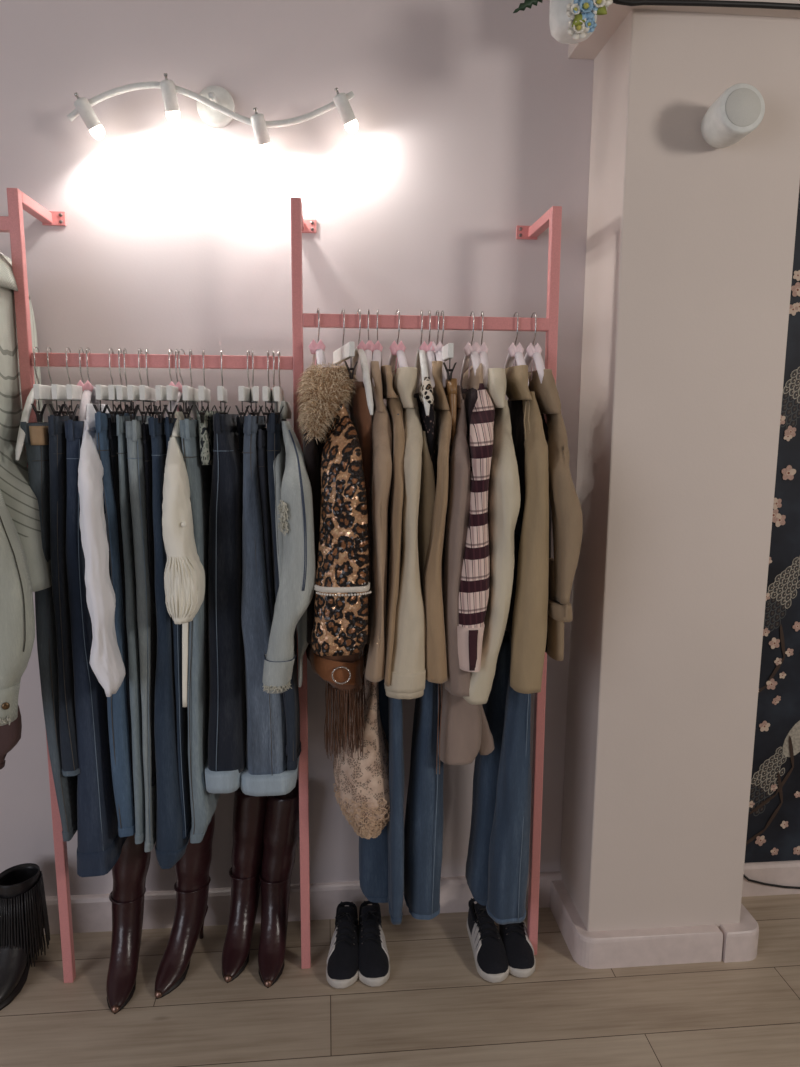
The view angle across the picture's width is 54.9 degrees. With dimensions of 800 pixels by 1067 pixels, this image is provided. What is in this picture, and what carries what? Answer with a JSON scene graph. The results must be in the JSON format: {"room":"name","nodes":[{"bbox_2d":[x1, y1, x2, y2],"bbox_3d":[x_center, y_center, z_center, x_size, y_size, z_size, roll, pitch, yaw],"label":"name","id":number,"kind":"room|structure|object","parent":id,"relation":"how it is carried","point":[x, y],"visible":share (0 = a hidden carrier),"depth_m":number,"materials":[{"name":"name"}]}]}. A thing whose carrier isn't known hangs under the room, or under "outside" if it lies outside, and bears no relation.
{"room":"clothing store","nodes":[
{"label":"clothing store","id":0,"kind":"room"},
{"bbox_2d":[48,415,79,776],"bbox_3d":[-0.789,0.133,1.895,0.056,0.841,0.305,0,9,-5],"label":"jeans","id":1,"kind":"object","parent":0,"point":[56,427],"visible":0.45,"depth_m":1.76,"materials":[{"name":"blue fabric"}]},
{"bbox_2d":[148,417,189,868],"bbox_3d":[-0.574,0.258,1.940,0.087,1.092,0.302,0,9,-5],"label":"jeans","id":2,"kind":"object","parent":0,"point":[170,847],"visible":0.52,"depth_m":1.82,"materials":[{"name":"blue fabric"}]},
{"bbox_2d":[205,413,246,793],"bbox_3d":[-0.434,0.154,1.932,0.108,0.903,0.308,0,9,-5],"label":"jeans","id":3,"kind":"object","parent":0,"point":[227,727],"visible":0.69,"depth_m":1.81,"materials":[{"name":"blue fabric"}]},
{"bbox_2d":[266,413,300,770],"bbox_3d":[-0.290,0.129,1.948,0.072,0.859,0.295,0,9,-5],"label":"jeans","id":4,"kind":"object","parent":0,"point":[274,431],"visible":0.5,"depth_m":1.83,"materials":[{"name":"blue fabric"}]},
{"bbox_2d":[0,0,593,896],"bbox_3d":[-0.207,-0.234,2.174,7.200,2.800,0.100,0,9,-5],"label":"wall","id":5,"kind":"structure","parent":0,"point":[474,121],"depth_m":2.02,"materials":[{"name":"pink paint"}]},
{"bbox_2d":[67,73,357,154],"bbox_3d":[-0.457,-1.035,1.915,0.703,0.178,0.120,0,9,-5],"label":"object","id":6,"kind":"object","parent":5,"relation":"attached to","point":[215,104],"visible":1,"depth_m":1.89,"materials":[{"name":"white paint"}]},
{"bbox_2d":[44,871,561,934],"bbox_3d":[-0.803,1.111,2.263,2.610,0.106,0.022,0,9,-5],"label":"baseboard","id":7,"kind":"structure","parent":5,"relation":"attached to","point":[90,912],"depth_m":2.29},
{"bbox_2d":[744,185,799,862],"bbox_3d":[1.442,-0.289,2.267,1.097,2.697,0.010,0,9,-5],"label":"panel","id":8,"kind":"object","parent":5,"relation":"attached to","point":[773,827],"visible":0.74,"depth_m":2.34,"materials":[{"name":"black fabric"}]},
{"bbox_2d":[0,894,799,1066],"bbox_3d":[-0.062,1.430,0.768,7.200,0.060,4.000,0,9,-5],"label":"floor","id":9,"kind":"structure","parent":0,"point":[434,1008],"depth_m":1.96,"materials":[{"name":"brown wood"}]},
{"bbox_2d":[0,863,49,1010],"bbox_3d":[-1.039,1.058,2.059,0.130,0.269,0.291,0,9,-2],"label":"boot","id":10,"kind":"object","parent":9,"relation":"on","point":[23,907],"visible":1,"depth_m":2.04,"materials":[{"name":"black leather"}]},
{"bbox_2d":[106,834,150,1013],"bbox_3d":[-0.718,0.961,2.047,0.136,0.468,0.278,-1,9,-8],"label":"boot","id":11,"kind":"object","parent":9,"relation":"on","point":[129,873],"visible":0.66,"depth_m":2.05,"materials":[{"name":"red leather"}]},
{"bbox_2d":[154,812,214,998],"bbox_3d":[-0.591,0.966,2.096,0.112,0.445,0.283,2,9,13],"label":"boot","id":12,"kind":"object","parent":9,"relation":"on","point":[191,886],"visible":0.69,"depth_m":2.10,"materials":[{"name":"red leather"}]},
{"bbox_2d":[222,787,273,982],"bbox_3d":[-0.431,0.953,2.157,0.131,0.454,0.285,1,9,4],"label":"boot","id":13,"kind":"object","parent":9,"relation":"on","point":[249,811],"visible":0.81,"depth_m":2.16,"materials":[{"name":"red leather"}]},
{"bbox_2d":[258,779,299,987],"bbox_3d":[-0.332,0.958,2.141,0.138,0.451,0.281,0,9,-3],"label":"boot","id":14,"kind":"object","parent":9,"relation":"on","point":[281,835],"visible":0.88,"depth_m":2.15,"materials":[{"name":"red leather"}]},
{"bbox_2d":[0,188,561,982],"bbox_3d":[-0.627,0.185,2.032,2.030,2.008,0.228,0,9,-5],"label":"rack","id":15,"kind":"object","parent":9,"relation":"on","point":[18,201],"visible":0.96,"depth_m":1.89,"materials":[{"name":"metal"}]},
{"bbox_2d":[15,347,54,460],"bbox_3d":[-0.856,-0.313,1.830,0.017,0.256,0.404,-1,9,-10],"label":"hanger","id":16,"kind":"object","parent":15,"relation":"hanging from","point":[30,399],"visible":0.5,"depth_m":1.72,"materials":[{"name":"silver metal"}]},
{"bbox_2d":[20,422,77,840],"bbox_3d":[-0.827,0.224,1.910,0.066,0.994,0.301,0,9,-5],"label":"jeans","id":17,"kind":"object","parent":15,"relation":"hanging from","point":[36,440],"visible":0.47,"depth_m":1.77,"materials":[{"name":"blue fabric"}]},
{"bbox_2d":[31,347,70,421],"bbox_3d":[-0.827,-0.354,1.827,0.030,0.174,0.300,-1,9,-12],"label":"hanger","id":18,"kind":"object","parent":15,"relation":"hanging from","point":[41,392],"visible":0.81,"depth_m":1.72,"materials":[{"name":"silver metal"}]},
{"bbox_2d":[49,347,79,415],"bbox_3d":[-0.784,-0.354,1.831,0.030,0.174,0.300,-1,9,-10],"label":"hanger","id":19,"kind":"object","parent":15,"relation":"hanging from","point":[59,392],"visible":0.59,"depth_m":1.71,"materials":[{"name":"white paint"}]},
{"bbox_2d":[64,347,90,420],"bbox_3d":[-0.755,-0.354,1.834,0.030,0.174,0.300,-1,9,-11],"label":"hanger","id":20,"kind":"object","parent":15,"relation":"hanging from","point":[74,392],"visible":0.59,"depth_m":1.71,"materials":[{"name":"white paint"}]},
{"bbox_2d":[77,348,99,420],"bbox_3d":[-0.745,-0.345,1.835,0.041,0.192,0.253,-1,9,-11],"label":"hanger","id":21,"kind":"object","parent":15,"relation":"hanging from","point":[88,393],"visible":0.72,"depth_m":1.79,"materials":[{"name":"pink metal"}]},
{"bbox_2d":[78,403,125,696],"bbox_3d":[-0.712,0.011,1.851,0.085,0.638,0.449,-2,9,-17],"label":"shirt","id":22,"kind":"object","parent":21,"relation":"hanging from","point":[106,662],"visible":0.73,"depth_m":1.67,"materials":[{"name":"white fabric"}]},
{"bbox_2d":[64,420,126,876],"bbox_3d":[-0.757,0.268,1.922,0.094,1.094,0.299,0,9,-5],"label":"jeans","id":23,"kind":"object","parent":15,"relation":"hanging from","point":[99,843],"visible":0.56,"depth_m":1.82,"materials":[{"name":"fabric"}]},
{"bbox_2d":[93,348,130,412],"bbox_3d":[-0.686,-0.355,1.840,0.030,0.174,0.300,-1,9,-8],"label":"hanger","id":24,"kind":"object","parent":15,"relation":"hanging from","point":[102,393],"visible":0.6,"depth_m":1.72,"materials":[{"name":"white paint"}]},
{"bbox_2d":[95,412,135,836],"bbox_3d":[-0.677,0.209,1.922,0.067,1.013,0.301,0,9,-5],"label":"jeans","id":25,"kind":"object","parent":15,"relation":"hanging from","point":[117,704],"visible":0.27,"depth_m":1.81,"materials":[{"name":"blue fabric"}]},
{"bbox_2d":[105,348,136,422],"bbox_3d":[-0.666,-0.355,1.842,0.030,0.174,0.300,-1,9,-11],"label":"hanger","id":26,"kind":"object","parent":15,"relation":"hanging from","point":[111,388],"visible":0.61,"depth_m":1.72,"materials":[{"name":"white paint"}]},
{"bbox_2d":[108,418,134,805],"bbox_3d":[-0.663,0.181,1.928,0.027,0.932,0.278,0,9,-5],"label":"jeans","id":27,"kind":"object","parent":26,"relation":"hanging from","point":[112,427],"visible":0.2,"depth_m":1.77,"materials":[{"name":"blue fabric"}]},
{"bbox_2d":[113,348,139,421],"bbox_3d":[-0.654,-0.355,1.843,0.030,0.174,0.300,-2,9,-13],"label":"hanger","id":28,"kind":"object","parent":15,"relation":"hanging from","point":[122,395],"visible":0.65,"depth_m":1.72,"materials":[{"name":"white paint"}]},
{"bbox_2d":[116,415,150,843],"bbox_3d":[-0.641,0.222,1.927,0.031,1.026,0.300,0,9,-4],"label":"jeans","id":29,"kind":"object","parent":15,"relation":"hanging from","point":[125,504],"visible":0.38,"depth_m":1.79,"materials":[{"name":"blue fabric"}]},
{"bbox_2d":[124,348,156,420],"bbox_3d":[-0.620,-0.355,1.846,0.030,0.174,0.300,-1,9,-9],"label":"hanger","id":30,"kind":"object","parent":15,"relation":"hanging from","point":[133,391],"visible":0.7,"depth_m":1.73,"materials":[{"name":"white paint"}]},
{"bbox_2d":[125,420,156,851],"bbox_3d":[-0.613,0.238,1.931,0.044,1.037,0.299,0,9,-5],"label":"jeans","id":31,"kind":"object","parent":30,"relation":"hanging from","point":[135,446],"visible":0.45,"depth_m":1.78,"materials":[{"name":"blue fabric"}]},
{"bbox_2d":[137,348,159,422],"bbox_3d":[-0.604,-0.355,1.848,0.030,0.174,0.300,-2,9,-13],"label":"hanger","id":32,"kind":"object","parent":15,"relation":"hanging from","point":[147,393],"visible":0.88,"depth_m":1.76,"materials":[{"name":"white paint"}]},
{"bbox_2d":[142,423,156,785],"bbox_3d":[-0.598,0.161,1.931,0.034,0.870,0.278,0,9,-5],"label":"jeans","id":33,"kind":"object","parent":32,"relation":"hanging from","point":[145,427],"visible":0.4,"depth_m":1.80,"materials":[{"name":"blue fabric"}]},
{"bbox_2d":[153,349,189,422],"bbox_3d":[-0.549,-0.356,1.853,0.030,0.174,0.300,0,9,-5],"label":"hanger","id":34,"kind":"object","parent":15,"relation":"hanging from","point":[161,395],"visible":0.64,"depth_m":1.73,"materials":[{"name":"white paint"}]},
{"bbox_2d":[164,349,189,422],"bbox_3d":[-0.535,-0.356,1.854,0.030,0.174,0.300,-1,9,-8],"label":"hanger","id":35,"kind":"object","parent":15,"relation":"hanging from","point":[171,391],"visible":0.65,"depth_m":1.73,"materials":[{"name":"white paint"}]},
{"bbox_2d":[164,417,192,838],"bbox_3d":[-0.539,0.222,1.944,0.030,1.023,0.284,0,9,-5],"label":"jeans","id":36,"kind":"object","parent":15,"relation":"hanging from","point":[181,712],"visible":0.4,"depth_m":1.86,"materials":[{"name":"blue fabric"}]},
{"bbox_2d":[165,349,198,418],"bbox_3d":[-0.529,-0.347,1.857,0.041,0.192,0.253,1,9,3],"label":"hanger","id":37,"kind":"object","parent":15,"relation":"hanging from","point":[173,403],"visible":0.34,"depth_m":1.82,"materials":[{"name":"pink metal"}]},
{"bbox_2d":[162,412,204,706],"bbox_3d":[-0.496,0.043,1.873,0.089,0.671,0.450,0,9,-5],"label":"blouse","id":38,"kind":"object","parent":37,"relation":"hanging from","point":[184,574],"visible":0.73,"depth_m":1.68,"materials":[{"name":"beige fabric"}]},
{"bbox_2d":[179,349,203,418],"bbox_3d":[-0.502,-0.356,1.857,0.030,0.174,0.300,-1,9,-9],"label":"hanger","id":39,"kind":"object","parent":15,"relation":"hanging from","point":[190,394],"visible":0.75,"depth_m":1.76,"materials":[{"name":"white paint"}]},
{"bbox_2d":[179,419,219,842],"bbox_3d":[-0.498,0.227,1.941,0.067,1.022,0.300,0,9,-5],"label":"jeans","id":40,"kind":"object","parent":15,"relation":"hanging from","point":[203,803],"visible":0.64,"depth_m":1.83,"materials":[{"name":"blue fabric"}]},
{"bbox_2d":[195,349,213,422],"bbox_3d":[-0.472,-0.356,1.860,0.030,0.174,0.300,-1,9,-11],"label":"hanger","id":41,"kind":"object","parent":15,"relation":"hanging from","point":[204,394],"visible":0.85,"depth_m":1.74,"materials":[{"name":"white paint"}]},
{"bbox_2d":[197,411,223,464],"bbox_3d":[-0.459,-0.238,1.883,0.043,0.121,0.288,0,9,-5],"label":"camouflage top","id":42,"kind":"object","parent":41,"relation":"hanging from","point":[206,433],"visible":0.53,"depth_m":1.75,"materials":[{"name":"grey fabric"}]},
{"bbox_2d":[214,349,230,413],"bbox_3d":[-0.430,-0.357,1.864,0.030,0.174,0.300,-1,9,-11],"label":"hanger","id":43,"kind":"object","parent":15,"relation":"hanging from","point":[221,391],"visible":0.84,"depth_m":1.75,"materials":[{"name":"white paint"}]},
{"bbox_2d":[235,350,259,422],"bbox_3d":[-0.366,-0.357,1.870,0.030,0.174,0.300,0,9,-4],"label":"hanger","id":44,"kind":"object","parent":15,"relation":"hanging from","point":[244,393],"visible":0.7,"depth_m":1.75,"materials":[{"name":"white paint"}]},
{"bbox_2d":[246,350,262,422],"bbox_3d":[-0.357,-0.357,1.871,0.030,0.174,0.300,-2,9,-13],"label":"hanger","id":45,"kind":"object","parent":15,"relation":"hanging from","point":[255,389],"visible":0.89,"depth_m":1.75,"materials":[{"name":"white paint"}]},
{"bbox_2d":[236,416,243,513],"bbox_3d":[-0.389,-0.007,1.948,0.018,0.575,0.233,0,9,-5],"label":"jeans","id":46,"kind":"object","parent":45,"relation":"hanging from","point":[240,426],"visible":0.25,"depth_m":1.81,"materials":[{"name":"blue fabric"}]},
{"bbox_2d":[240,415,299,795],"bbox_3d":[-0.332,0.161,1.944,0.148,0.912,0.308,0,9,-5],"label":"jeans","id":47,"kind":"object","parent":45,"relation":"hanging from","point":[265,773],"visible":0.68,"depth_m":1.83,"materials":[{"name":"blue fabric"}]},
{"bbox_2d":[259,350,272,422],"bbox_3d":[-0.319,-0.357,1.875,0.030,0.174,0.300,-1,9,-6],"label":"hanger","id":48,"kind":"object","parent":15,"relation":"hanging from","point":[266,391],"visible":0.84,"depth_m":1.75,"materials":[{"name":"white paint"}]},
{"bbox_2d":[256,428,287,755],"bbox_3d":[-0.310,0.131,1.952,0.076,0.790,0.284,0,9,-5],"label":"jeans","id":49,"kind":"object","parent":48,"relation":"hanging from","point":[261,444],"visible":0.35,"depth_m":1.80,"materials":[{"name":"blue fabric"}]},
{"bbox_2d":[266,350,283,423],"bbox_3d":[-0.307,-0.358,1.876,0.030,0.174,0.300,-1,9,-12],"label":"hanger","id":50,"kind":"object","parent":15,"relation":"hanging from","point":[275,391],"visible":0.79,"depth_m":1.75,"materials":[{"name":"white paint"}]},
{"bbox_2d":[274,350,284,411],"bbox_3d":[-0.293,-0.349,1.879,0.017,0.191,0.252,0,9,-5],"label":"hanger","id":51,"kind":"object","parent":15,"relation":"hanging from","point":[282,398],"visible":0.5,"depth_m":1.85,"materials":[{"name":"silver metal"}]},
{"bbox_2d":[262,401,315,693],"bbox_3d":[-0.265,0.013,1.885,0.123,0.663,0.466,0,9,-5],"label":"denim jacket","id":52,"kind":"object","parent":51,"relation":"hanging from","point":[295,541],"visible":0.91,"depth_m":1.69,"materials":[{"name":"fabric"}]},
{"bbox_2d":[309,308,325,367],"bbox_3d":[-0.204,-0.449,1.871,0.041,0.192,0.253,-1,9,-11],"label":"hanger","id":53,"kind":"object","parent":15,"relation":"hanging from","point":[317,349],"visible":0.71,"depth_m":1.83,"materials":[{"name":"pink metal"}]},
{"bbox_2d":[294,361,370,655],"bbox_3d":[-0.169,-0.083,1.875,0.173,0.646,0.474,0,9,-5],"label":"coat","id":54,"kind":"object","parent":53,"relation":"hanging from","point":[337,611],"visible":1,"depth_m":1.69,"materials":[{"name":"fabric"}]},
{"bbox_2d":[333,308,357,378],"bbox_3d":[-0.139,-0.459,1.876,0.030,0.174,0.300,-1,9,-12],"label":"hanger","id":55,"kind":"object","parent":15,"relation":"hanging from","point":[347,351],"visible":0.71,"depth_m":1.80,"materials":[{"name":"white paint"}]},
{"bbox_2d":[347,309,373,414],"bbox_3d":[-0.101,-0.419,1.886,0.017,0.256,0.404,-1,9,-11],"label":"hanger","id":56,"kind":"object","parent":15,"relation":"hanging from","point":[359,353],"visible":0.66,"depth_m":1.79,"materials":[{"name":"white paint"}]},
{"bbox_2d":[357,309,372,382],"bbox_3d":[-0.083,-0.451,1.884,0.041,0.192,0.253,0,9,0],"label":"hanger","id":57,"kind":"object","parent":15,"relation":"hanging from","point":[368,347],"visible":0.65,"depth_m":1.84,"materials":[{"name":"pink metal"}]},
{"bbox_2d":[306,381,372,760],"bbox_3d":[-0.151,0.097,1.927,0.176,0.932,0.343,0,9,-5],"label":"dress","id":58,"kind":"object","parent":57,"relation":"hanging from","point":[344,675],"visible":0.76,"depth_m":1.82,"materials":[{"name":"fabric"}]},
{"bbox_2d":[333,400,389,838],"bbox_3d":[-0.086,0.215,1.986,0.185,1.100,0.282,0,9,-5],"label":"dress","id":59,"kind":"object","parent":57,"relation":"hanging from","point":[372,825],"visible":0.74,"depth_m":1.93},
{"bbox_2d":[370,309,382,386],"bbox_3d":[-0.061,-0.451,1.886,0.041,0.192,0.253,0,9,0],"label":"hanger","id":60,"kind":"object","parent":15,"relation":"hanging from","point":[377,348],"visible":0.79,"depth_m":1.84,"materials":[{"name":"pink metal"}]},
{"bbox_2d":[365,361,391,681],"bbox_3d":[-0.058,-0.053,1.909,0.063,0.726,0.439,0,9,-3],"label":"coat","id":61,"kind":"object","parent":60,"relation":"hanging from","point":[381,425],"visible":0.8,"depth_m":1.74,"materials":[{"name":"beige fabric"}]},
{"bbox_2d":[359,414,403,924],"bbox_3d":[-0.049,0.350,1.983,0.111,1.302,0.250,0,9,-5],"label":"jeans","id":62,"kind":"object","parent":15,"relation":"hanging from","point":[381,858],"visible":0.52,"depth_m":1.97,"materials":[{"name":"blue fabric"}]},
{"bbox_2d":[388,309,407,373],"bbox_3d":[-0.012,-0.451,1.889,0.041,0.192,0.253,-1,9,-11],"label":"hanger","id":63,"kind":"object","parent":15,"relation":"hanging from","point":[397,350],"visible":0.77,"depth_m":1.85,"materials":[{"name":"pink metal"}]},
{"bbox_2d":[381,365,404,686],"bbox_3d":[-0.026,-0.043,1.909,0.056,0.727,0.438,0,9,-5],"label":"coat","id":64,"kind":"object","parent":63,"relation":"hanging from","point":[394,406],"visible":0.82,"depth_m":1.74,"materials":[{"name":"fabric"}]},
{"bbox_2d":[384,367,435,698],"bbox_3d":[0.026,-0.026,1.917,0.120,0.752,0.443,0,9,0],"label":"coat","id":65,"kind":"object","parent":15,"relation":"hanging from","point":[408,670],"visible":0.75,"depth_m":1.75,"materials":[{"name":"beige fabric"}]},
{"bbox_2d":[414,310,429,415],"bbox_3d":[0.052,-0.420,1.901,0.017,0.256,0.404,0,9,-3],"label":"hanger","id":66,"kind":"object","parent":15,"relation":"hanging from","point":[421,359],"visible":0.65,"depth_m":1.84,"materials":[{"name":"white paint"}]},
{"bbox_2d":[414,377,436,486],"bbox_3d":[0.056,-0.069,1.930,0.044,0.624,0.323,0,9,-5],"label":"blouse","id":67,"kind":"object","parent":66,"relation":"hanging from","point":[425,389],"visible":0.29,"depth_m":1.76,"materials":[{"name":"black fabric"}]},
{"bbox_2d":[404,679,443,919],"bbox_3d":[0.066,0.355,1.990,0.104,1.289,0.180,0,9,-5],"label":"jeans","id":68,"kind":"object","parent":15,"relation":"hanging from","point":[423,826],"visible":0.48,"depth_m":1.98,"materials":[{"name":"blue fabric"}]},
{"bbox_2d":[419,310,434,387],"bbox_3d":[0.065,-0.452,1.897,0.041,0.192,0.253,0,9,-3],"label":"hanger","id":69,"kind":"object","parent":15,"relation":"hanging from","point":[430,355],"visible":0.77,"depth_m":1.85,"materials":[{"name":"silver metal"}]},
{"bbox_2d":[430,310,446,387],"bbox_3d":[0.085,-0.452,1.899,0.041,0.192,0.253,0,9,-5],"label":"hanger","id":70,"kind":"object","parent":15,"relation":"hanging from","point":[438,346],"visible":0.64,"depth_m":1.85,"materials":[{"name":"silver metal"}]},
{"bbox_2d":[441,310,456,379],"bbox_3d":[0.103,-0.461,1.899,0.030,0.174,0.300,0,9,-5],"label":"hanger","id":71,"kind":"object","parent":15,"relation":"hanging from","point":[447,350],"visible":0.63,"depth_m":1.77,"materials":[{"name":"white paint"}]},
{"bbox_2d":[423,361,451,773],"bbox_3d":[0.085,0.076,1.942,0.069,0.994,0.441,0,9,0],"label":"coat","id":72,"kind":"object","parent":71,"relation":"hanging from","point":[435,642],"visible":0.8,"depth_m":1.75,"materials":[{"name":"fabric"}]},
{"bbox_2d":[445,378,456,457],"bbox_3d":[0.109,-0.040,1.948,0.027,0.680,0.266,0,9,-5],"label":"trousers","id":73,"kind":"object","parent":71,"relation":"hanging from","point":[451,385],"visible":0.12,"depth_m":1.78,"materials":[{"name":"beige fabric"}]},
{"bbox_2d":[460,311,480,389],"bbox_3d":[0.171,-0.452,1.907,0.041,0.192,0.253,0,9,-5],"label":"hanger","id":74,"kind":"object","parent":15,"relation":"hanging from","point":[471,351],"visible":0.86,"depth_m":1.87,"materials":[{"name":"silver metal"}]},
{"bbox_2d":[438,385,494,764],"bbox_3d":[0.173,0.096,1.949,0.148,0.924,0.440,1,9,2],"label":"coat","id":75,"kind":"object","parent":74,"relation":"hanging from","point":[465,732],"visible":0.68,"depth_m":1.77,"materials":[{"name":"beige fabric"}]},
{"bbox_2d":[457,363,494,671],"bbox_3d":[0.173,-0.062,1.892,0.096,0.696,0.419,1,9,2],"label":"striped sweater","id":76,"kind":"object","parent":74,"relation":"hanging from","point":[479,407],"visible":0.68,"depth_m":1.72,"materials":[{"name":"fabric"}]},
{"bbox_2d":[476,311,488,387],"bbox_3d":[0.196,-0.453,1.910,0.041,0.192,0.253,0,9,0],"label":"hanger","id":77,"kind":"object","parent":15,"relation":"hanging from","point":[483,349],"visible":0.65,"depth_m":1.85,"materials":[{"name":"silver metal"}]},
{"bbox_2d":[463,368,520,704],"bbox_3d":[0.192,-0.018,1.936,0.134,0.772,0.441,0,9,-5],"label":"coat","id":78,"kind":"object","parent":15,"relation":"hanging from","point":[504,498],"visible":0.66,"depth_m":1.75,"materials":[{"name":"beige fabric"}]},
{"bbox_2d":[465,519,530,924],"bbox_3d":[0.265,0.482,2.034,0.121,1.076,0.259,-3,9,-19],"label":"jeans","id":79,"kind":"object","parent":15,"relation":"hanging from","point":[497,863],"visible":0.67,"depth_m":1.99,"materials":[{"name":"blue fabric"}]},
{"bbox_2d":[504,312,528,385],"bbox_3d":[0.280,-0.453,1.917,0.041,0.192,0.253,0,9,-5],"label":"hanger","id":80,"kind":"object","parent":15,"relation":"hanging from","point":[515,354],"visible":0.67,"depth_m":1.88,"materials":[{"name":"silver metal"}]},
{"bbox_2d":[524,312,544,382],"bbox_3d":[0.325,-0.453,1.922,0.041,0.192,0.253,0,9,-5],"label":"hanger","id":81,"kind":"object","parent":15,"relation":"hanging from","point":[533,352],"visible":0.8,"depth_m":1.88,"materials":[{"name":"silver metal"}]},
{"bbox_2d":[505,365,548,693],"bbox_3d":[0.290,-0.035,1.942,0.081,0.757,0.438,0,9,-5],"label":"coat","id":82,"kind":"object","parent":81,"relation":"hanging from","point":[528,610],"visible":0.79,"depth_m":1.77,"materials":[{"name":"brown fabric"}]},
{"bbox_2d":[528,369,582,660],"bbox_3d":[0.357,-0.061,1.943,0.087,0.688,0.458,-1,9,-9],"label":"coat","id":83,"kind":"object","parent":15,"relation":"hanging from","point":[565,512],"visible":0.5,"depth_m":1.77,"materials":[{"name":"fabric"}]},
{"bbox_3d":[-0.927,-0.644,1.772,0.017,0.191,0.252,0,9,-5],"label":"hanger","id":84,"kind":"object","parent":15,"relation":"hanging from","visible":0},
{"bbox_2d":[0,254,51,725],"bbox_3d":[-0.891,-0.128,1.794,0.178,1.023,0.491,0,9,-5],"label":"puffer jacket","id":85,"kind":"object","parent":84,"relation":"hanging from","point":[25,570],"visible":0.77,"depth_m":1.68,"materials":[{"name":"green fabric"}]},
{"bbox_2d":[326,901,357,988],"bbox_3d":[-0.153,1.128,2.150,0.093,0.115,0.264,0,9,0],"label":"sneaker","id":86,"kind":"object","parent":9,"relation":"on","point":[342,959],"visible":0.96,"depth_m":2.10,"materials":[{"name":"black fabric"}]},
{"bbox_2d":[358,900,389,986],"bbox_3d":[-0.081,1.127,2.157,0.093,0.115,0.264,0,9,-6],"label":"sneaker","id":87,"kind":"object","parent":9,"relation":"on","point":[373,956],"visible":0.95,"depth_m":2.11,"materials":[{"name":"black fabric"}]},
{"bbox_2d":[467,898,508,982],"bbox_3d":[0.246,1.127,2.175,0.093,0.115,0.264,-1,9,-7],"label":"sneaker","id":88,"kind":"object","parent":9,"relation":"on","point":[490,957],"visible":0.82,"depth_m":2.13,"materials":[{"name":"fabric"}]},
{"bbox_2d":[498,921,535,977],"bbox_3d":[0.327,1.125,2.194,0.093,0.115,0.264,0,9,0],"label":"sneaker","id":89,"kind":"object","parent":9,"relation":"on","point":[519,949],"visible":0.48,"depth_m":2.12,"materials":[{"name":"fabric"}]},
{"bbox_2d":[560,9,799,931],"bbox_3d":[0.737,-0.214,2.083,0.443,2.800,0.262,0,9,-5],"label":"pillar","id":90,"kind":"structure","parent":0,"point":[690,243],"depth_m":1.97,"materials":[{"name":"white paint"}]},
{"bbox_2d":[550,880,722,968],"bbox_3d":[0.679,1.129,2.268,0.410,0.090,0.296,0,9,-5],"label":"trim","id":91,"kind":"structure","parent":90,"relation":"attached to","point":[697,943],"depth_m":2.13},
{"bbox_2d":[568,0,799,59],"bbox_3d":[0.862,-1.428,1.889,0.813,0.400,0.300,0,9,-5],"label":"trim","id":92,"kind":"structure","parent":90,"relation":"attached to","point":[607,24],"depth_m":1.80,"materials":[{"name":"white paint"}]},
{"bbox_2d":[613,0,799,9],"bbox_3d":[0.754,-1.201,1.752,0.621,0.027,0.013,0,9,-5],"label":"cable","id":93,"kind":"object","parent":90,"relation":"attached to","point":[708,3],"visible":0.99,"depth_m":1.74,"materials":[{"name":"black rubber"}]},
{"bbox_2d":[701,83,764,147],"bbox_3d":[0.757,-0.956,1.773,0.108,0.109,0.133,0,9,-5],"label":"wall spotlight","id":94,"kind":"object","parent":90,"relation":"attached to","point":[740,108],"visible":1,"depth_m":1.71,"materials":[{"name":"white paint"}]},
{"bbox_2d":[725,88,760,126],"bbox_3d":[0.763,-0.947,1.712,0.082,0.082,0.009,0,9,-5],"label":"grille","id":95,"kind":"object","parent":94,"relation":"attached to","point":[742,105],"depth_m":1.71,"materials":[{"name":"fabric"}]},
{"bbox_2d":[719,903,758,962],"bbox_3d":[0.947,1.127,2.290,0.116,0.090,0.302,0,9,-5],"label":"trim","id":96,"kind":"structure","parent":90,"relation":"attached to","point":[740,940],"depth_m":2.14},
{"bbox_2d":[742,860,799,896],"bbox_3d":[1.856,1.091,2.514,1.847,0.106,0.022,0,9,-5],"label":"baseboard","id":97,"kind":"structure","parent":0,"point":[785,873],"depth_m":2.44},
{"bbox_2d":[743,875,799,888],"bbox_3d":[1.239,1.103,2.438,0.338,0.077,0.009,0,9,-5],"label":"cable","id":98,"kind":"object","parent":97,"relation":"attached to","point":[744,876],"visible":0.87,"depth_m":2.43,"materials":[{"name":"black rubber"}]},
{"bbox_3d":[-0.042,-1.397,0.333,7.200,0.060,4.000,0,9,-5],"label":"ceiling","id":99,"kind":"structure","parent":0,"visible":0},
{"bbox_2d":[513,0,612,43],"bbox_3d":[0.353,-1.317,1.673,0.212,0.499,0.133,0,9,-5],"label":"flower vase","id":100,"kind":"object","parent":99,"relation":"hanging from","point":[570,21],"visible":1,"depth_m":1.66,"materials":[{"name":"white ceramic"}]},
{"bbox_3d":[-1.015,-0.643,1.764,0.017,0.191,0.252,0,9,-5],"label":"hanger","id":101,"kind":"object","parent":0,"visible":0},
{"bbox_2d":[0,705,21,768],"bbox_3d":[-1.007,-0.043,1.831,0.136,1.144,0.369,-4,10,-26],"label":"dress","id":102,"kind":"object","parent":101,"relation":"hanging from","point":[10,735],"visible":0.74,"depth_m":1.76,"materials":[{"name":"fabric"}]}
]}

